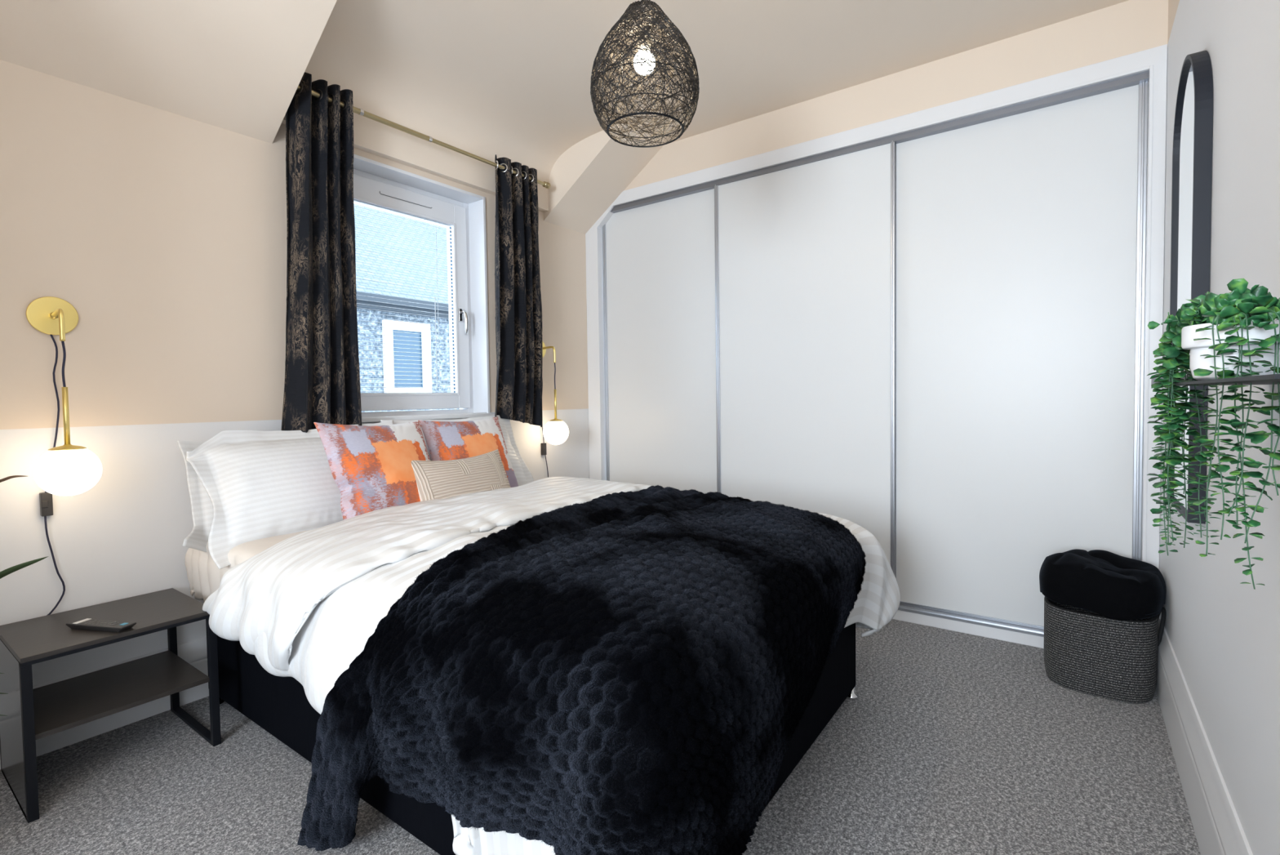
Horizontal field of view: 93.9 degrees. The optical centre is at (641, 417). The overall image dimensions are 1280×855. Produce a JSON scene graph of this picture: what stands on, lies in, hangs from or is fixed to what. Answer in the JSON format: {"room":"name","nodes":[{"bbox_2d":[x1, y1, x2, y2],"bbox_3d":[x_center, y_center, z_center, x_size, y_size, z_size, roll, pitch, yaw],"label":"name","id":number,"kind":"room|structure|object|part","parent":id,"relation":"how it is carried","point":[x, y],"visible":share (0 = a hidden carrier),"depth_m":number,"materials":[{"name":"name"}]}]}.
{"room":"bedroom","nodes":[
{"label":"bedroom","id":0,"kind":"room"},
{"bbox_2d":[0,59,589,685],"bbox_3d":[-1.789,-0.312,1.959,0.001,2.700,5.500,1,2,36],"label":"wall","id":1,"kind":"structure","parent":0,"point":[165,233],"depth_m":2.04,"materials":[{"name":"beige paint"}]},
{"bbox_2d":[26,296,102,614],"bbox_3d":[-1.766,0.323,1.785,0.246,1.401,0.222,1,2,36],"label":"wall lamp","id":2,"kind":"object","parent":1,"relation":"attached to","point":[68,468],"visible":0.99,"depth_m":1.77,"materials":[{"name":"white glass"}]},
{"bbox_2d":[39,492,53,515],"bbox_3d":[-1.850,0.267,1.857,0.024,0.072,0.026,1,2,36],"label":"switch","id":3,"kind":"object","parent":2,"relation":"attached to","point":[46,498],"depth_m":1.85,"materials":[{"name":"grey plastic"}]},
{"bbox_3d":[-1.774,-0.279,1.819,0.175,0.100,0.021,1,3,38],"label":"arm","id":4,"kind":"part","parent":2,"relation":"part of","materials":[{"name":"gold metal"}]},
{"bbox_3d":[-1.711,-0.157,1.770,0.006,0.145,0.011,1,2,36],"label":"cord","id":5,"kind":"part","parent":2,"relation":"part of","materials":[{"name":"black plastic"}]},
{"bbox_3d":[-1.709,-0.005,1.775,0.014,0.173,0.014,1,2,36],"label":"stem","id":6,"kind":"part","parent":2,"relation":"part of","materials":[{"name":"gold metal"}]},
{"bbox_3d":[-1.707,0.157,1.781,0.149,0.149,0.149,1,2,36],"label":"globe","id":7,"kind":"part","parent":2,"relation":"part of","materials":[{"name":"white glass"}]},
{"bbox_2d":[0,636,208,768],"bbox_3d":[-1.290,0.900,2.650,0.020,0.215,3.275,1,2,36],"label":"baseboard","id":8,"kind":"structure","parent":1,"relation":"attached to","point":[194,652],"depth_m":2.03,"materials":[{"name":"white paint"}]},
{"bbox_2d":[296,84,551,188],"bbox_3d":[-0.985,-1.300,2.893,0.103,0.067,1.446,1,2,36],"label":"curtain rod","id":9,"kind":"object","parent":1,"relation":"attached to","point":[360,112],"visible":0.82,"depth_m":2.75,"materials":[{"name":"gold metal"}]},
{"bbox_2d":[280,72,361,432],"bbox_3d":[-1.296,-0.651,2.416,0.107,1.410,0.311,1,2,36],"label":"curtain","id":10,"kind":"object","parent":9,"relation":"hanging from","point":[322,384],"visible":0.94,"depth_m":2.41,"materials":[{"name":"black fabric"}]},
{"bbox_2d":[494,154,542,426],"bbox_3d":[-0.689,-0.666,3.252,0.101,1.446,0.344,1,2,36],"label":"curtain","id":11,"kind":"object","parent":9,"relation":"hanging from","point":[518,305],"visible":0.98,"depth_m":3.26,"materials":[{"name":"black fabric"}]},
{"bbox_2d":[353,154,494,423],"bbox_3d":[-1.211,-0.570,2.929,0.275,1.221,1.086,1,2,36],"label":"window","id":12,"kind":"structure","parent":1,"relation":"in","point":[375,183],"depth_m":3.06,"materials":[{"name":"white"}]},
{"bbox_3d":[-1.241,-0.571,2.946,0.004,0.920,0.738,1,2,36],"label":"pane","id":13,"kind":"part","parent":12,"relation":"part of","materials":[{"name":"clear glass"}]},
{"bbox_2d":[353,199,455,392],"bbox_3d":[-1.223,-0.574,2.934,0.026,0.915,0.712,1,2,36],"label":"blind","id":14,"kind":"object","parent":12,"relation":"attached to","point":[354,201],"visible":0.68,"depth_m":3.00,"materials":[{"name":"white plastic"}]},
{"bbox_3d":[-1.233,-1.023,2.919,0.020,0.015,0.708,1,2,36],"label":"head rail","id":15,"kind":"part","parent":14,"relation":"part of","materials":[{"name":"white plastic"}]},
{"bbox_3d":[-1.068,-0.581,3.136,0.002,0.905,0.002,1,2,36],"label":"ladder cord","id":16,"kind":"part","parent":14,"relation":"part of","materials":[{"name":"white fabric"}]},
{"bbox_2d":[379,191,431,208],"bbox_3d":[-1.167,-1.082,2.972,0.004,0.013,0.288,1,2,36],"label":"vent","id":17,"kind":"object","parent":12,"relation":"attached to","point":[391,196],"depth_m":2.96,"materials":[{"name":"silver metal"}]},
{"bbox_3d":[-1.163,0.015,2.920,0.175,0.052,1.086,1,2,36],"label":"sill","id":18,"kind":"part","parent":12,"relation":"part of","materials":[{"name":"white"}]},
{"bbox_3d":[-0.978,-0.558,3.236,0.010,0.070,0.028,1,2,36],"label":"handle plate","id":19,"kind":"part","parent":12,"relation":"part of","materials":[{"name":"silver metal"}]},
{"bbox_3d":[-0.953,-0.513,3.222,0.051,0.134,0.021,1,2,36],"label":"handle","id":20,"kind":"part","parent":12,"relation":"part of","materials":[{"name":"silver metal"}]},
{"bbox_2d":[541,342,568,477],"bbox_3d":[-0.527,0.233,3.514,0.237,1.408,0.149,1,3,43],"label":"wall lamp","id":21,"kind":"object","parent":1,"relation":"attached to","point":[556,431],"visible":0.8,"depth_m":3.44,"materials":[{"name":"gold metal"}]},
{"bbox_2d":[541,442,546,454],"bbox_3d":[-0.588,0.186,3.602,0.024,0.072,0.026,1,2,36],"label":"switch","id":22,"kind":"object","parent":21,"relation":"attached to","point":[544,451],"depth_m":3.59,"materials":[{"name":"grey plastic"}]},
{"bbox_3d":[-0.555,-0.371,3.518,0.162,0.100,0.022,1,3,43],"label":"arm","id":23,"kind":"part","parent":21,"relation":"part of","materials":[{"name":"gold metal"}]},
{"bbox_3d":[-0.501,-0.241,3.468,0.006,0.162,0.011,1,2,36],"label":"cord","id":24,"kind":"part","parent":21,"relation":"part of","materials":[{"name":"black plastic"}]},
{"bbox_3d":[-0.499,-0.081,3.473,0.014,0.173,0.014,1,2,36],"label":"stem","id":25,"kind":"part","parent":21,"relation":"part of","materials":[{"name":"gold metal"}]},
{"bbox_3d":[-0.497,0.081,3.479,0.149,0.149,0.149,1,2,36],"label":"globe","id":26,"kind":"part","parent":21,"relation":"part of","materials":[{"name":"white glass"}]},
{"bbox_2d":[283,0,622,210],"bbox_3d":[-0.741,-1.394,2.775,0.644,0.364,1.513,1,2,36],"label":"ceiling","id":27,"kind":"structure","parent":0,"point":[409,64],"depth_m":2.75,"materials":[{"name":"beige paint"}]},
{"bbox_2d":[0,0,1128,234],"bbox_3d":[-0.638,-1.290,1.084,2.873,0.458,5.500,1,2,36],"label":"ceiling","id":28,"kind":"structure","parent":0,"point":[237,66],"depth_m":2.33,"materials":[{"name":"beige paint"}]},
{"bbox_2d":[590,0,699,147],"bbox_3d":[0.007,-1.208,1.793,0.327,0.690,0.327,0,2,10],"label":"pendant lamp","id":29,"kind":"object","parent":28,"relation":"hanging from","point":[645,63],"visible":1,"depth_m":1.71,"materials":[{"name":"black"}]},
{"bbox_3d":[0.009,-1.069,1.798,0.066,0.066,0.066,1,2,36],"label":"bulb","id":30,"kind":"part","parent":29,"relation":"part of","materials":[{"name":"white glass"}]},
{"bbox_2d":[0,618,1200,854],"bbox_3d":[-0.635,1.051,1.124,3.073,0.001,5.600,1,2,36],"label":"floor","id":31,"kind":"structure","parent":0,"point":[952,742],"depth_m":1.68,"materials":[{"name":"carpet"}]},
{"bbox_2d":[0,475,48,715],"bbox_3d":[-1.821,0.610,1.418,0.514,0.895,0.611,1,2,36],"label":"potted plant","id":32,"kind":"object","parent":31,"relation":"on","point":[3,573],"visible":1,"depth_m":1.60,"materials":[{"name":"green plant"}]},
{"bbox_2d":[0,587,221,822],"bbox_3d":[-1.621,0.825,1.829,0.388,0.432,0.433,1,2,36],"label":"side table","id":33,"kind":"object","parent":31,"relation":"on","point":[33,714],"visible":0.89,"depth_m":1.75,"materials":[{"name":"black wood"}]},
{"bbox_3d":[-1.891,0.836,1.770,0.021,0.420,0.021,1,2,36],"label":"leg","id":34,"kind":"part","parent":33,"relation":"part of","materials":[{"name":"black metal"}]},
{"bbox_3d":[-1.747,0.839,1.657,0.347,0.418,0.006,1,2,36],"label":"panel","id":35,"kind":"part","parent":33,"relation":"part of","materials":[{"name":"black"}]},
{"bbox_3d":[-1.594,0.840,1.555,0.021,0.420,0.021,1,2,36],"label":"leg","id":36,"kind":"part","parent":33,"relation":"part of","materials":[{"name":"black metal"}]},
{"bbox_2d":[65,617,136,631],"bbox_3d":[-1.570,0.602,1.737,0.200,0.018,0.045,0,2,12],"label":"remote control","id":37,"kind":"object","parent":33,"relation":"on","point":[90,624],"visible":1,"depth_m":1.73,"materials":[{"name":"grey plastic"}]},
{"bbox_3d":[-1.474,0.627,1.714,0.019,0.010,0.433,1,2,36],"label":"rail","id":38,"kind":"part","parent":33,"relation":"part of","materials":[{"name":"black metal"}]},
{"bbox_2d":[32,649,209,739],"bbox_3d":[-1.622,0.829,1.830,0.365,0.014,0.393,1,2,36],"label":"shelf","id":39,"kind":"object","parent":33,"relation":"attached to","point":[64,704],"depth_m":1.81,"materials":[{"name":"black wood"}]},
{"bbox_3d":[-1.649,0.822,2.103,0.021,0.420,0.021,1,2,36],"label":"leg","id":40,"kind":"part","parent":33,"relation":"part of","materials":[{"name":"black metal"}]},
{"bbox_3d":[-1.353,0.825,1.889,0.021,0.420,0.021,1,2,36],"label":"leg","id":41,"kind":"part","parent":33,"relation":"part of","materials":[{"name":"black metal"}]},
{"bbox_2d":[205,619,858,854],"bbox_3d":[-0.408,0.715,2.138,1.937,0.595,1.372,1,2,36],"label":"bed","id":42,"kind":"object","parent":31,"relation":"on","point":[280,705],"visible":0.16,"depth_m":1.81,"materials":[{"name":"black fabric"}]},
{"bbox_3d":[-1.519,1.008,2.139,0.048,0.040,0.048,1,2,36],"label":"leg","id":43,"kind":"part","parent":42,"relation":"part of","materials":[{"name":"black metal"}]},
{"bbox_2d":[184,529,390,616],"bbox_3d":[-0.502,0.511,2.197,1.782,0.242,1.426,1,2,36],"label":"fitted sheet","id":44,"kind":"object","parent":42,"relation":"on","point":[204,576],"visible":0.04,"depth_m":2.02,"materials":[{"name":"beige fabric"}]},
{"bbox_2d":[177,440,213,551],"bbox_3d":[-1.359,0.264,2.317,0.178,0.392,0.758,1,2,36],"label":"pillow","id":45,"kind":"object","parent":44,"relation":"on","point":[202,509],"visible":0.09,"depth_m":2.08,"materials":[{"name":"white fabric"}]},
{"bbox_2d":[186,419,393,568],"bbox_3d":[-1.223,0.242,2.269,0.277,0.438,0.775,1,2,36],"label":"pillow","id":46,"kind":"object","parent":44,"relation":"on","point":[258,484],"visible":0.56,"depth_m":2.09,"materials":[{"name":"white fabric"}]},
{"bbox_2d":[313,421,430,519],"bbox_3d":[-0.977,0.224,2.304,0.213,0.436,0.486,0,2,28],"label":"cushion","id":47,"kind":"object","parent":44,"relation":"on","point":[371,467],"visible":0.66,"depth_m":2.20,"materials":[{"name":"fabric"}]},
{"bbox_2d":[380,414,533,485],"bbox_3d":[-0.841,0.204,2.884,0.221,0.423,0.760,1,2,34],"label":"pillow","id":48,"kind":"object","parent":44,"relation":"on","point":[523,475],"visible":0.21,"depth_m":3.09,"materials":[{"name":"white fabric"}]},
{"bbox_2d":[411,448,511,501],"bbox_3d":[-0.736,0.294,2.522,0.162,0.284,0.502,0,2,31],"label":"cushion","id":49,"kind":"object","parent":44,"relation":"on","point":[435,479],"visible":0.59,"depth_m":2.45,"materials":[{"name":"beige fabric"}]},
{"bbox_2d":[417,416,518,487],"bbox_3d":[-0.771,0.211,2.760,0.199,0.421,0.475,0,2,30],"label":"cushion","id":50,"kind":"object","parent":44,"relation":"on","point":[445,440],"visible":0.47,"depth_m":2.72,"materials":[{"name":"fabric"}]},
{"bbox_2d":[202,476,900,854],"bbox_3d":[-0.225,0.637,2.026,1.729,0.683,1.744,1,2,36],"label":"duvet","id":51,"kind":"object","parent":42,"relation":"on","point":[308,604],"visible":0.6,"depth_m":1.66,"materials":[{"name":"white fabric"}]},
{"bbox_2d":[297,484,866,854],"bbox_3d":[0.072,0.648,1.758,1.091,0.730,1.668,1,2,36],"label":"throw blanket","id":52,"kind":"object","parent":51,"relation":"on","point":[627,673],"visible":1,"depth_m":1.20,"materials":[{"name":"black fabric"}]},
{"bbox_3d":[0.749,0.977,2.130,0.048,0.040,0.048,1,2,36],"label":"leg","id":53,"kind":"part","parent":42,"relation":"part of","materials":[{"name":"silver metal"}]},
{"bbox_2d":[585,44,1167,648],"bbox_3d":[0.831,-0.223,3.132,2.871,2.366,0.079,1,2,36],"label":"wardrobe","id":54,"kind":"object","parent":31,"relation":"on","point":[927,331],"visible":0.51,"depth_m":2.78,"materials":[{"name":"white"}]},
{"bbox_3d":[0.116,-0.215,3.673,0.860,2.202,0.010,1,2,36],"label":"sliding door","id":55,"kind":"part","parent":54,"relation":"part of","materials":[{"name":"white"}]},
{"bbox_3d":[0.822,-0.206,3.131,0.960,2.202,0.010,1,2,36],"label":"sliding door","id":56,"kind":"part","parent":54,"relation":"part of","materials":[{"name":"white"}]},
{"bbox_3d":[1.600,0.896,2.647,0.937,0.014,0.018,1,2,36],"label":"door rail","id":57,"kind":"part","parent":54,"relation":"part of","materials":[{"name":"silver metal"}]},
{"bbox_3d":[1.585,-0.199,2.611,0.937,2.202,0.010,1,2,36],"label":"sliding door","id":58,"kind":"part","parent":54,"relation":"part of","materials":[{"name":"white"}]},
{"bbox_2d":[1043,595,1166,702],"bbox_3d":[1.714,0.827,2.224,0.356,0.305,0.335,1,2,36],"label":"rope basket","id":59,"kind":"object","parent":31,"relation":"on","point":[1086,651],"visible":0.87,"depth_m":2.10,"materials":[{"name":"grey fabric"}]},
{"bbox_2d":[1039,548,1165,620],"bbox_3d":[1.704,0.595,2.223,0.376,0.182,0.378,1,2,36],"label":"blanket","id":60,"kind":"object","parent":59,"relation":"on","point":[1109,584],"visible":1,"depth_m":2.11,"materials":[{"name":"black fabric"}]},
{"bbox_3d":[1.857,0.744,2.140,0.031,0.136,0.096,1,2,36],"label":"handle","id":61,"kind":"part","parent":59,"relation":"part of","materials":[{"name":"leather"}]},
{"bbox_2d":[623,0,1168,191],"bbox_3d":[0.794,-1.475,3.063,2.873,0.525,0.001,1,2,36],"label":"wall","id":62,"kind":"structure","parent":0,"point":[1129,27],"depth_m":2.68,"materials":[{"name":"beige paint"}]},
{"bbox_2d":[1159,0,1279,854],"bbox_3d":[0.540,-0.287,0.276,0.001,2.700,5.500,1,2,36],"label":"wall","id":63,"kind":"structure","parent":0,"point":[1224,633],"depth_m":1.22,"materials":[{"name":"beige paint"}]},
{"bbox_2d":[1166,50,1213,524],"bbox_3d":[1.522,-0.362,1.663,0.033,1.243,0.422,1,2,36],"label":"wall mirror","id":64,"kind":"object","parent":63,"relation":"attached to","point":[1192,151],"visible":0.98,"depth_m":1.53,"materials":[{"name":"black metal"}]},
{"bbox_2d":[1170,60,1194,511],"bbox_3d":[1.515,-0.362,1.668,0.001,1.223,0.402,1,2,36],"label":"mirror glass","id":65,"kind":"object","parent":64,"relation":"attached to","point":[1185,132],"depth_m":1.67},
{"bbox_2d":[1155,615,1253,854],"bbox_3d":[0.458,0.951,0.202,0.024,0.232,5.195,1,2,36],"label":"baseboard","id":66,"kind":"structure","parent":63,"relation":"attached to","point":[1218,828],"depth_m":1.47,"materials":[{"name":"white wood"}]},
{"bbox_2d":[1151,373,1279,386],"bbox_3d":[0.769,-0.092,0.730,0.154,0.098,0.850,1,2,36],"label":"wall shelf","id":67,"kind":"object","parent":63,"relation":"attached to","point":[1263,379],"visible":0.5,"depth_m":0.62,"materials":[{"name":"black metal"}]},
{"bbox_2d":[1146,278,1279,589],"bbox_3d":[0.776,0.021,0.798,0.156,0.381,0.319,1,3,40],"label":"trailing plant","id":68,"kind":"object","parent":67,"relation":"on","point":[1236,333],"visible":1,"depth_m":0.73,"materials":[{"name":"green plant"}]},
{"bbox_3d":[0.749,-0.083,0.751,0.104,0.071,0.104,1,2,36],"label":"pot","id":69,"kind":"part","parent":68,"relation":"part of","materials":[{"name":"white ceramic"}]},
{"label":"outside","id":70,"kind":"structure","parent":0,"visible":0},
{"bbox_2d":[361,408,459,412],"bbox_3d":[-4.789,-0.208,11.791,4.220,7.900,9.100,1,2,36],"label":"window sill","id":71,"kind":"object","parent":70,"point":[446,408],"visible":0.02,"depth_m":10.01,"materials":[{"name":"plastic"}]}
]}

